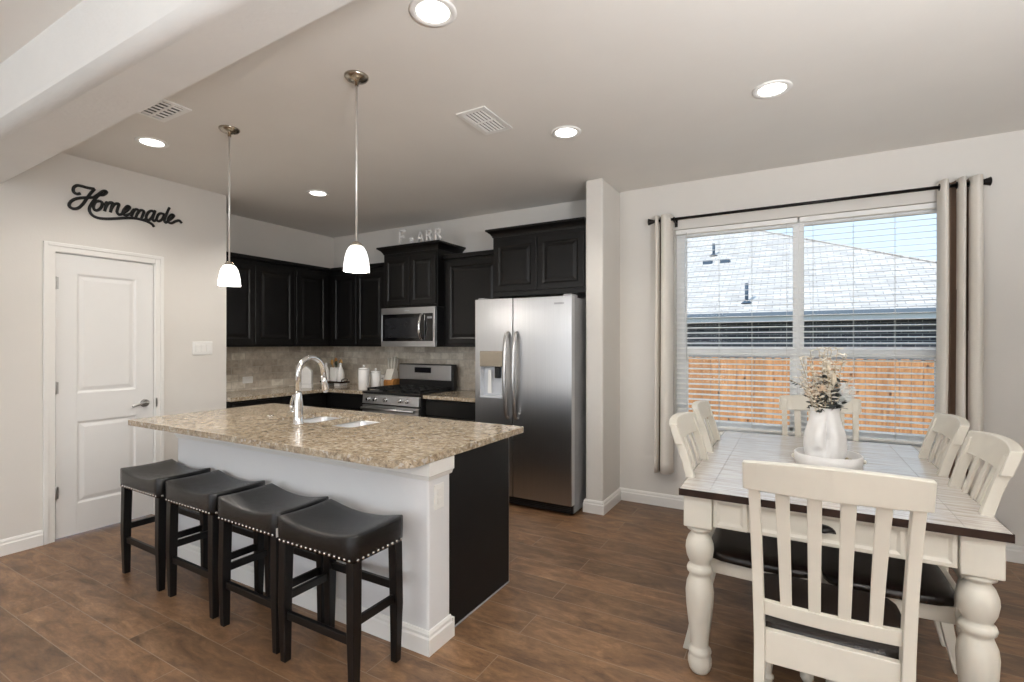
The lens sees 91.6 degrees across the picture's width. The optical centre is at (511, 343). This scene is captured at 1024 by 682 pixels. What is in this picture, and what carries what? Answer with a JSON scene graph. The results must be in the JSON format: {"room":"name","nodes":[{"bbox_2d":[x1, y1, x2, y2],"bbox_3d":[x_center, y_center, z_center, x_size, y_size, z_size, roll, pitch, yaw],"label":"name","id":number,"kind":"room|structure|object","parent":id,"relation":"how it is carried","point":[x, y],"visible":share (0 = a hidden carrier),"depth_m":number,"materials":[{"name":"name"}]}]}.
{"room":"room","nodes":[
{"label":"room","id":0,"kind":"room"},
{"bbox_2d":[0,153,225,539],"bbox_3d":[-4.692,0.018,1.612,0.710,2.743,7.162,0,0,30],"label":"wall","id":1,"kind":"structure","parent":0,"point":[34,210],"depth_m":3.66,"materials":[{"name":"paint"}]},
{"bbox_2d":[0,530,42,556],"bbox_3d":[-4.351,1.337,1.476,0.016,0.106,7.062,0,0,30],"label":"baseboard","id":2,"kind":"structure","parent":1,"relation":"attached to","point":[11,545],"depth_m":3.33,"materials":[{"name":"white paint"}]},
{"bbox_2d":[43,241,163,544],"bbox_3d":[-3.101,0.339,3.791,0.139,2.103,0.759,0,0,30],"label":"trim","id":3,"kind":"structure","parent":1,"relation":"attached to","point":[50,248],"depth_m":3.48,"materials":[{"name":"white paint"}]},
{"bbox_2d":[55,253,157,538],"bbox_3d":[-3.049,0.369,3.769,0.094,2.021,0.644,0,0,30],"label":"door","id":4,"kind":"structure","parent":1,"relation":"in","point":[104,307],"depth_m":3.73,"materials":[{"name":"white paint"}]},
{"bbox_2d":[67,184,182,226],"bbox_3d":[-2.982,-1.042,3.883,0.013,0.234,0.770,0,0,30],"label":"script sign","id":5,"kind":"object","parent":1,"relation":"attached to","point":[104,192],"visible":1,"depth_m":3.78,"materials":[{"name":"black metal"}]},
{"bbox_2d":[192,342,211,354],"bbox_3d":[-2.712,0.040,4.362,0.011,0.116,0.170,0,0,30],"label":"light switch","id":6,"kind":"object","parent":1,"relation":"attached to","point":[198,348],"visible":1,"depth_m":4.35,"materials":[{"name":"white plastic"}]},
{"bbox_2d":[226,213,332,267],"bbox_3d":[-2.735,0.018,5.688,0.120,2.743,1.858,0,0,30],"label":"wall","id":7,"kind":"structure","parent":0,"point":[248,236],"depth_m":5.67,"materials":[{"name":"paint"}]},
{"bbox_2d":[226,251,295,346],"bbox_3d":[-2.761,-0.431,5.175,0.335,0.928,0.931,0,0,30],"label":"upper cabinet","id":8,"kind":"object","parent":7,"relation":"attached to","point":[260,311],"visible":0.67,"depth_m":5.14,"materials":[{"name":"black wood"}]},
{"bbox_2d":[294,263,330,346],"bbox_3d":[-2.333,-0.431,5.929,0.335,0.928,0.795,0,0,30],"label":"upper cabinet","id":9,"kind":"object","parent":7,"relation":"attached to","point":[312,284],"visible":0.56,"depth_m":5.70,"materials":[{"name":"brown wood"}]},
{"bbox_2d":[333,199,585,299],"bbox_3d":[-0.615,0.018,5.481,3.770,2.743,0.120,0,0,30],"label":"wall","id":10,"kind":"structure","parent":0,"point":[469,232],"depth_m":5.35,"materials":[{"name":"paint"}]},
{"bbox_2d":[226,346,474,391],"bbox_3d":[-1.543,0.285,4.942,2.690,0.505,1.735,0,0,30],"label":"wall tile","id":11,"kind":"structure","parent":10,"relation":"attached to","point":[270,367],"depth_m":5.64,"materials":[{"name":"tile"}]},
{"bbox_2d":[242,376,252,383],"bbox_3d":[-2.841,0.390,5.350,0.009,0.072,0.116,0,0,30],"label":"wall outlet","id":12,"kind":"object","parent":11,"relation":"attached to","point":[249,379],"visible":1,"depth_m":5.34,"materials":[{"name":"white plastic"}]},
{"bbox_2d":[331,262,383,346],"bbox_3d":[-1.679,-0.431,5.822,0.952,0.928,0.335,0,0,30],"label":"upper cabinet","id":13,"kind":"object","parent":10,"relation":"attached to","point":[357,299],"visible":0.61,"depth_m":5.69,"materials":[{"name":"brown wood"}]},
{"bbox_2d":[376,240,465,308],"bbox_3d":[-0.978,-0.705,5.348,0.845,0.653,0.466,0,0,30],"label":"upper cabinet","id":14,"kind":"object","parent":10,"relation":"attached to","point":[413,272],"visible":0.88,"depth_m":5.15,"materials":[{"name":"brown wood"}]},
{"bbox_2d":[399,229,405,244],"bbox_3d":[-1.150,-1.119,5.216,0.084,0.150,0.028,0,0,30],"label":"standing letter","id":15,"kind":"object","parent":14,"relation":"on","point":[404,230],"visible":1,"depth_m":5.22,"materials":[{"name":"silver metal"}]},
{"bbox_2d":[381,306,443,346],"bbox_3d":[-0.990,-0.171,5.327,0.732,0.407,0.513,0,0,30],"label":"microwave","id":16,"kind":"object","parent":14,"relation":"attached to","point":[410,326],"visible":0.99,"depth_m":5.12,"materials":[{"name":"silver metal"}]},
{"bbox_2d":[416,230,424,241],"bbox_3d":[-0.937,-1.101,5.095,0.100,0.122,0.028,0,0,30],"label":"standing letter","id":17,"kind":"object","parent":14,"relation":"on","point":[420,232],"visible":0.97,"depth_m":5.08,"materials":[{"name":"silver metal"}]},
{"bbox_2d":[426,229,432,240],"bbox_3d":[-0.839,-1.103,5.039,0.086,0.126,0.028,0,0,30],"label":"standing letter","id":18,"kind":"object","parent":14,"relation":"on","point":[427,230],"visible":0.98,"depth_m":5.03,"materials":[{"name":"silver metal"}]},
{"bbox_2d":[435,228,441,239],"bbox_3d":[-0.739,-1.100,4.982,0.085,0.122,0.028,0,0,30],"label":"standing letter","id":19,"kind":"object","parent":14,"relation":"on","point":[436,229],"visible":1,"depth_m":4.97,"materials":[{"name":"silver metal"}]},
{"bbox_2d":[443,250,501,346],"bbox_3d":[-0.326,-0.436,5.052,0.691,0.938,0.335,0,0,30],"label":"upper cabinet","id":20,"kind":"object","parent":10,"relation":"attached to","point":[468,276],"visible":0.61,"depth_m":4.96,"materials":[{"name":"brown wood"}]},
{"bbox_2d":[485,217,585,298],"bbox_3d":[0.305,-0.739,4.579,0.972,0.618,0.533,0,0,30],"label":"upper cabinet","id":21,"kind":"object","parent":10,"relation":"attached to","point":[542,259],"visible":0.81,"depth_m":4.35,"materials":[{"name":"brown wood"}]},
{"bbox_2d":[0,0,1023,237],"bbox_3d":[-1.533,-1.428,0.844,7.500,0.150,9.350,0,0,30],"label":"ceiling","id":22,"kind":"structure","parent":0,"point":[657,92],"depth_m":2.75,"materials":[{"name":"paint"}]},
{"bbox_2d":[134,136,168,148],"bbox_3d":[-2.416,-1.349,3.339,0.192,0.009,0.192,0,0,30],"label":"recessed light","id":23,"kind":"object","parent":22,"relation":"in","point":[147,141],"visible":1,"depth_m":3.33,"materials":[{"name":"white plastic"}]},
{"bbox_2d":[137,99,191,121],"bbox_3d":[-2.026,-1.349,2.879,0.314,0.008,0.170,0,0,30],"label":"ceiling vent","id":24,"kind":"object","parent":22,"relation":"in","point":[164,110],"visible":0.91,"depth_m":2.88,"materials":[{"name":"white plastic"}]},
{"bbox_2d":[0,0,352,182],"bbox_3d":[-0.698,-1.202,1.574,6.270,0.303,0.310,0,0,30],"label":"ceiling beam","id":25,"kind":"structure","parent":22,"relation":"attached to","point":[101,63],"depth_m":1.95,"materials":[{"name":"paint"}]},
{"bbox_2d":[217,125,240,286],"bbox_3d":[-1.782,-0.860,3.137,0.130,0.987,0.130,0,0,30],"label":"pendant lamp","id":26,"kind":"object","parent":22,"relation":"hanging from","point":[229,275],"visible":1,"depth_m":3.12,"materials":[{"name":"brushed nickel"},{"name":"frosted white glass"}]},
{"bbox_2d":[307,190,328,196],"bbox_3d":[-1.743,-1.349,4.470,0.192,0.009,0.192,0,0,30],"label":"recessed light","id":27,"kind":"object","parent":22,"relation":"in","point":[318,193],"visible":1,"depth_m":4.46,"materials":[{"name":"white plastic"}]},
{"bbox_2d":[343,70,369,272],"bbox_3d":[-0.787,-0.860,2.519,0.130,0.987,0.130,0,0,30],"label":"pendant lamp","id":28,"kind":"object","parent":22,"relation":"hanging from","point":[356,260],"visible":1,"depth_m":2.50,"materials":[{"name":"brushed nickel"},{"name":"white frosted glass"}]},
{"bbox_2d":[409,0,456,26],"bbox_3d":[-0.321,-1.349,2.024,0.192,0.009,0.192,0,0,30],"label":"recessed light","id":29,"kind":"object","parent":22,"relation":"in","point":[431,13],"visible":1,"depth_m":2.02,"materials":[{"name":"white plastic"}]},
{"bbox_2d":[456,106,512,134],"bbox_3d":[-0.162,-1.349,3.021,0.204,0.008,0.330,0,0,30],"label":"ceiling vent","id":30,"kind":"object","parent":22,"relation":"in","point":[483,119],"visible":1,"depth_m":3.00,"materials":[{"name":"white plastic"}]},
{"bbox_2d":[551,125,580,138],"bbox_3d":[0.346,-1.349,3.181,0.192,0.009,0.192,0,0,30],"label":"recessed light","id":31,"kind":"object","parent":22,"relation":"in","point":[561,132],"visible":1,"depth_m":3.17,"materials":[{"name":"white plastic"}]},
{"bbox_2d":[752,79,792,98],"bbox_3d":[1.381,-1.349,2.643,0.192,0.009,0.192,0,0,30],"label":"recessed light","id":32,"kind":"object","parent":22,"relation":"in","point":[774,88],"visible":1,"depth_m":2.63,"materials":[{"name":"white plastic"}]},
{"bbox_2d":[0,500,1023,681],"bbox_3d":[-1.521,1.450,0.866,7.300,0.120,9.200,0,0,30],"label":"floor","id":33,"kind":"structure","parent":0,"point":[587,597],"depth_m":2.45,"materials":[{"name":"brown wood"}]},
{"bbox_2d":[120,459,210,590],"bbox_3d":[-2.101,1.072,3.017,0.483,0.636,0.301,0,0,31],"label":"bar stool","id":34,"kind":"object","parent":33,"relation":"on","point":[150,479],"visible":0.72,"depth_m":2.97,"materials":[{"name":"black leather"}]},
{"bbox_2d":[165,470,264,618],"bbox_3d":[-1.632,1.072,2.737,0.483,0.636,0.301,0,0,31],"label":"bar stool","id":35,"kind":"object","parent":33,"relation":"on","point":[201,492],"visible":0.76,"depth_m":2.70,"materials":[{"name":"black leather"}]},
{"bbox_2d":[218,483,328,653],"bbox_3d":[-1.176,1.072,2.453,0.483,0.636,0.301,0,0,31],"label":"bar stool","id":36,"kind":"object","parent":33,"relation":"on","point":[258,509],"visible":0.76,"depth_m":2.43,"materials":[{"name":"black leather"}]},
{"bbox_2d":[226,392,325,407],"bbox_3d":[-2.585,0.962,5.174,0.622,0.856,1.103,0,0,30],"label":"base cabinet","id":37,"kind":"object","parent":33,"relation":"on","point":[314,399],"visible":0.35,"depth_m":5.06,"materials":[{"name":"black wood"}]},
{"bbox_2d":[226,383,375,401],"bbox_3d":[-2.168,0.515,5.292,1.233,0.034,1.721,0,0,30],"label":"countertop","id":38,"kind":"structure","parent":37,"relation":"on","point":[231,396],"depth_m":5.21,"materials":[{"name":"stone"}]},
{"bbox_2d":[301,366,312,387],"bbox_3d":[-2.319,0.376,5.611,0.132,0.244,0.068,0,0,-5],"label":"house ornament","id":39,"kind":"object","parent":38,"relation":"on","point":[307,373],"visible":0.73,"depth_m":5.58,"materials":[{"name":"white ceramic"}]},
{"bbox_2d":[320,379,349,385],"bbox_3d":[-2.128,0.457,5.974,0.351,0.083,0.150,0,0,30],"label":"tray","id":40,"kind":"object","parent":38,"relation":"on","point":[335,383],"visible":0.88,"depth_m":5.90,"materials":[{"name":"brown wood"}]},
{"bbox_2d":[325,363,329,380],"bbox_3d":[-2.236,0.340,5.989,0.086,0.220,0.086,0,0,30],"label":"ceramic bottle","id":41,"kind":"object","parent":40,"relation":"on","point":[326,364],"visible":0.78,"depth_m":5.97,"materials":[{"name":"white ceramic"}]},
{"bbox_2d":[330,367,342,380],"bbox_3d":[-2.115,0.367,5.989,0.110,0.165,0.110,0,0,30],"label":"utensil crock","id":42,"kind":"object","parent":40,"relation":"on","point":[333,370],"visible":0.67,"depth_m":5.94,"materials":[{"name":"white ceramic"}]},
{"bbox_2d":[337,363,343,381],"bbox_3d":[-2.040,0.340,5.918,0.086,0.220,0.086,0,0,30],"label":"ceramic bottle","id":43,"kind":"object","parent":40,"relation":"on","point":[340,372],"visible":0.99,"depth_m":5.88,"materials":[{"name":"white ceramic"}]},
{"bbox_2d":[358,365,368,389],"bbox_3d":[-1.603,0.364,5.382,0.116,0.267,0.116,0,0,30],"label":"canister","id":44,"kind":"object","parent":38,"relation":"on","point":[363,373],"visible":0.96,"depth_m":5.33,"materials":[{"name":"white ceramic"}]},
{"bbox_2d":[370,368,380,386],"bbox_3d":[-1.505,0.385,5.493,0.112,0.227,0.112,0,0,30],"label":"canister","id":45,"kind":"object","parent":38,"relation":"on","point":[375,376],"visible":0.87,"depth_m":5.45,"materials":[{"name":"white ceramic"}]},
{"bbox_2d":[381,374,384,385],"bbox_3d":[-1.476,0.428,5.722,0.105,0.140,0.114,0,0,30],"label":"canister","id":46,"kind":"object","parent":38,"relation":"on","point":[382,375],"visible":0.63,"depth_m":5.67,"materials":[{"name":"ceramic"}]},
{"bbox_2d":[384,356,398,385],"bbox_3d":[-1.371,0.321,5.668,0.180,0.354,0.156,0,0,30],"label":"knife block","id":47,"kind":"object","parent":38,"relation":"on","point":[391,377],"visible":0.93,"depth_m":5.64,"materials":[{"name":"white wood"}]},
{"bbox_2d":[278,499,402,681],"bbox_3d":[-0.752,1.072,2.183,0.483,0.636,0.301,0,0,30],"label":"bar stool","id":48,"kind":"object","parent":33,"relation":"on","point":[331,529],"visible":1,"depth_m":2.15,"materials":[{"name":"black leather"}]},
{"bbox_2d":[174,433,508,656],"bbox_3d":[-1.097,0.961,3.068,2.131,0.859,0.789,0,0,30],"label":"kitchen island","id":49,"kind":"object","parent":33,"relation":"on","point":[455,555],"visible":0.44,"depth_m":2.50,"materials":[{"name":"paint"}]},
{"bbox_2d":[128,403,523,468],"bbox_3d":[-1.214,0.512,3.102,2.372,0.034,1.048,0,0,30],"label":"island countertop","id":50,"kind":"structure","parent":49,"relation":"on","point":[397,441],"depth_m":2.80,"materials":[{"name":"stone"}]},
{"bbox_2d":[289,355,328,424],"bbox_3d":[-1.284,0.284,3.153,0.108,0.423,0.260,0,0,30],"label":"kitchen faucet","id":51,"kind":"object","parent":50,"relation":"on","point":[297,410],"visible":1,"depth_m":3.06,"materials":[{"name":"silver metal"}]},
{"bbox_2d":[303,416,378,426],"bbox_3d":[-1.160,0.623,3.275,0.739,0.186,0.429,0,0,30],"label":"sink","id":52,"kind":"object","parent":50,"relation":"in","point":[325,418],"visible":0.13,"depth_m":3.41,"materials":[{"name":"metal"}]},
{"bbox_2d":[434,482,443,510],"bbox_3d":[-0.334,0.700,2.284,0.009,0.116,0.072,0,0,30],"label":"wall outlet","id":53,"kind":"object","parent":49,"relation":"attached to","point":[438,488],"visible":1,"depth_m":2.28,"materials":[{"name":"white plastic"}]},
{"bbox_2d":[326,392,364,410],"bbox_3d":[-1.897,0.962,5.773,1.227,0.856,0.615,0,0,30],"label":"base cabinet","id":54,"kind":"object","parent":33,"relation":"on","point":[345,401],"visible":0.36,"depth_m":5.37,"materials":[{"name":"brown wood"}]},
{"bbox_2d":[360,363,456,416],"bbox_3d":[-1.062,0.807,5.215,0.760,1.166,0.744,0,0,30],"label":"gas range","id":55,"kind":"object","parent":33,"relation":"on","point":[416,381],"visible":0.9,"depth_m":5.11,"materials":[{"name":"silver metal"}]},
{"bbox_2d":[362,389,453,396],"bbox_3d":[-1.079,0.499,5.185,0.760,0.022,0.555,0,0,30],"label":"cooktop","id":56,"kind":"object","parent":55,"relation":"in","point":[378,392],"depth_m":4.99,"materials":[{"name":"black metal"}]},
{"bbox_2d":[426,399,474,421],"bbox_3d":[-0.414,0.962,4.925,0.639,0.856,0.622,0,0,30],"label":"base cabinet","id":57,"kind":"object","parent":33,"relation":"on","point":[441,409],"visible":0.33,"depth_m":4.66,"materials":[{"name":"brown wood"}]},
{"bbox_2d":[423,390,474,401],"bbox_3d":[-0.421,0.515,4.915,0.643,0.034,0.648,0,0,30],"label":"countertop","id":58,"kind":"structure","parent":57,"relation":"on","point":[460,395],"depth_m":4.76,"materials":[{"name":"stone"}]},
{"bbox_2d":[475,294,585,513],"bbox_3d":[0.228,0.495,4.437,0.918,1.790,0.781,0,0,30],"label":"refrigerator","id":59,"kind":"object","parent":33,"relation":"on","point":[530,352],"visible":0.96,"depth_m":4.11,"materials":[{"name":"metal"}]},
{"bbox_2d":[692,401,719,582],"bbox_3d":[1.369,0.873,2.876,0.610,1.034,0.472,0,0,28],"label":"dining chair","id":60,"kind":"object","parent":33,"relation":"on","point":[702,409],"visible":0.16,"depth_m":3.02,"materials":[{"name":"white paint"}]},
{"bbox_2d":[669,412,813,681],"bbox_3d":[1.075,0.873,2.345,0.610,1.034,0.472,0,0,30],"label":"dining chair","id":61,"kind":"object","parent":33,"relation":"on","point":[732,549],"visible":0.32,"depth_m":2.25,"materials":[{"name":"white paint"}]},
{"bbox_2d":[779,395,861,440],"bbox_3d":[1.960,0.873,3.162,0.472,1.034,0.610,0,0,30],"label":"dining chair","id":62,"kind":"object","parent":33,"relation":"on","point":[797,403],"visible":0.12,"depth_m":3.41,"materials":[{"name":"white paint"}]},
{"bbox_2d":[742,460,936,681],"bbox_3d":[1.058,0.873,1.673,0.472,1.034,0.610,0,0,30],"label":"dining chair","id":63,"kind":"object","parent":33,"relation":"on","point":[840,633],"visible":1,"depth_m":1.50,"materials":[{"name":"white wood"}]},
{"bbox_2d":[679,431,1014,681],"bbox_3d":[1.538,0.998,2.518,1.030,0.785,1.582,0,0,30],"label":"dining table","id":64,"kind":"object","parent":33,"relation":"on","point":[957,536],"visible":0.78,"depth_m":1.94,"materials":[{"name":"white wood"}]},
{"bbox_2d":[791,447,866,469],"bbox_3d":[1.580,0.576,2.489,0.294,0.059,0.294,0,0,-15],"label":"round tray","id":65,"kind":"object","parent":64,"relation":"on","point":[855,461],"visible":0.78,"depth_m":2.39,"materials":[{"name":"white ceramic"}]},
{"bbox_2d":[803,406,846,458],"bbox_3d":[1.569,0.457,2.495,0.188,0.277,0.198,0,0,30],"label":"flower vase","id":66,"kind":"object","parent":65,"relation":"in","point":[824,433],"visible":0.77,"depth_m":2.44,"materials":[{"name":"white ceramic"}]},
{"bbox_2d":[790,347,855,413],"bbox_3d":[1.573,0.234,2.518,0.305,0.435,0.236,0,0,-18],"label":"bouquet","id":67,"kind":"object","parent":66,"relation":"in","point":[832,398],"visible":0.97,"depth_m":2.46,"materials":[{"name":"beige plant"}]},
{"bbox_2d":[821,413,969,646],"bbox_3d":[1.917,0.873,2.556,0.610,1.034,0.472,0,0,30],"label":"dining chair","id":68,"kind":"object","parent":33,"relation":"on","point":[955,428],"visible":0.17,"depth_m":2.43,"materials":[{"name":"white paint"}]},
{"bbox_2d":[821,430,1023,681],"bbox_3d":[1.614,0.873,2.027,0.610,1.034,0.472,0,0,30],"label":"dining chair","id":69,"kind":"object","parent":33,"relation":"on","point":[937,602],"visible":0.41,"depth_m":1.93,"materials":[{"name":"white paint"}]},
{"bbox_2d":[586,178,619,501],"bbox_3d":[0.800,0.018,4.308,0.150,2.743,0.520,0,0,30],"label":"wall","id":70,"kind":"structure","parent":0,"point":[602,200],"depth_m":4.11,"materials":[{"name":"paint"}]},
{"bbox_2d":[583,488,620,514],"bbox_3d":[0.777,1.337,4.268,0.182,0.106,0.460,0,0,30],"label":"baseboard","id":71,"kind":"structure","parent":70,"relation":"attached to","point":[589,506],"depth_m":4.09,"materials":[{"name":"white paint"}]},
{"bbox_2d":[620,130,1023,545],"bbox_3d":[2.355,0.018,3.745,3.110,2.743,0.160,0,0,30],"label":"wall","id":72,"kind":"structure","parent":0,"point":[1000,157],"depth_m":3.64,"materials":[{"name":"paint"}]},
{"bbox_2d":[676,218,797,433],"bbox_3d":[1.787,-0.134,4.013,0.896,1.648,0.064,0,0,30],"label":"window blind","id":73,"kind":"object","parent":72,"relation":"attached to","point":[789,220],"visible":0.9,"depth_m":3.99,"materials":[{"name":"white plastic"}]},
{"bbox_2d":[677,222,797,435],"bbox_3d":[1.827,-0.123,4.083,0.907,1.683,0.075,0,0,30],"label":"window","id":74,"kind":"structure","parent":72,"relation":"attached to","point":[681,290],"depth_m":4.08,"materials":[{"name":"white plastic"}]},
{"bbox_2d":[673,430,934,463],"bbox_3d":[2.178,0.764,3.783,1.875,0.101,0.110,0,0,30],"label":"window sill","id":75,"kind":"structure","parent":72,"relation":"attached to","point":[721,432],"depth_m":4.00,"materials":[{"name":"white paint"}]},
{"bbox_2d":[648,177,991,226],"bbox_3d":[2.116,-1.022,3.721,2.169,0.080,0.119,0,0,30],"label":"curtain rod","id":76,"kind":"object","parent":72,"relation":"attached to","point":[988,181],"visible":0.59,"depth_m":3.62,"materials":[{"name":"brown metal"}]},
{"bbox_2d":[654,214,673,474],"bbox_3d":[1.265,0.005,4.168,0.146,2.150,0.132,0,0,30],"label":"curtain","id":77,"kind":"object","parent":76,"relation":"hanging from","point":[664,254],"visible":0.98,"depth_m":4.12,"materials":[{"name":"beige fabric"}]},
{"bbox_2d":[935,174,983,500],"bbox_3d":[2.912,0.005,3.236,0.245,2.150,0.156,0,0,30],"label":"curtain","id":78,"kind":"object","parent":76,"relation":"hanging from","point":[960,209],"visible":0.71,"depth_m":3.21,"materials":[{"name":"beige fabric"}]},
{"bbox_2d":[620,487,1023,563],"bbox_3d":[2.312,1.337,3.669,3.110,0.106,0.016,0,0,30],"label":"baseboard","id":79,"kind":"structure","parent":72,"relation":"attached to","point":[1014,553],"depth_m":4.24,"materials":[{"name":"white paint"}]},
{"bbox_2d":[798,209,936,446],"bbox_3d":[2.616,-0.123,3.635,0.908,1.683,0.075,0,0,30],"label":"window","id":80,"kind":"structure","parent":72,"relation":"attached to","point":[800,228],"depth_m":3.67,"materials":[{"name":"white plastic"}]},
{"bbox_2d":[799,202,936,444],"bbox_3d":[2.578,-0.134,3.568,0.897,1.648,0.055,0,0,30],"label":"window blind","id":81,"kind":"object","parent":72,"relation":"attached to","point":[927,206],"visible":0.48,"depth_m":3.53,"materials":[{"name":"white plastic"}]},
{"label":"outside","id":82,"kind":"structure","parent":0,"visible":0},
{"bbox_3d":[11.043,2.115,19.408,60.000,0.150,35.340,0,0,30],"label":"ground","id":83,"kind":"structure","parent":82,"visible":0},
{"bbox_2d":[688,357,933,434],"bbox_3d":[5.442,1.139,7.920,13.627,1.803,0.150,0,0,30],"label":"wooden fence","id":84,"kind":"object","parent":83,"relation":"on","point":[849,363],"visible":0.16,"depth_m":7.98,"materials":[{"name":"brown wood"}]},
{"bbox_2d":[687,231,936,432],"bbox_3d":[5.173,-1.233,19.974,21.235,6.546,15.362,0,0,30],"label":"neighbor house","id":85,"kind":"structure","parent":83,"relation":"on","point":[704,258],"depth_m":11.72,"materials":[{"name":"grey"}]},
{"bbox_2d":[703,260,712,264],"bbox_3d":[5.894,-2.405,14.969,0.260,0.170,0.250,0,0,30],"label":"roof vent","id":86,"kind":"object","parent":85,"relation":"attached to","point":[706,262],"depth_m":14.86,"materials":[{"name":"metal"}]},
{"bbox_2d":[720,259,729,262],"bbox_3d":[6.311,-2.405,14.731,0.260,0.170,0.250,0,0,30],"label":"roof vent","id":87,"kind":"object","parent":85,"relation":"attached to","point":[721,261],"depth_m":14.61,"materials":[{"name":"metal"}]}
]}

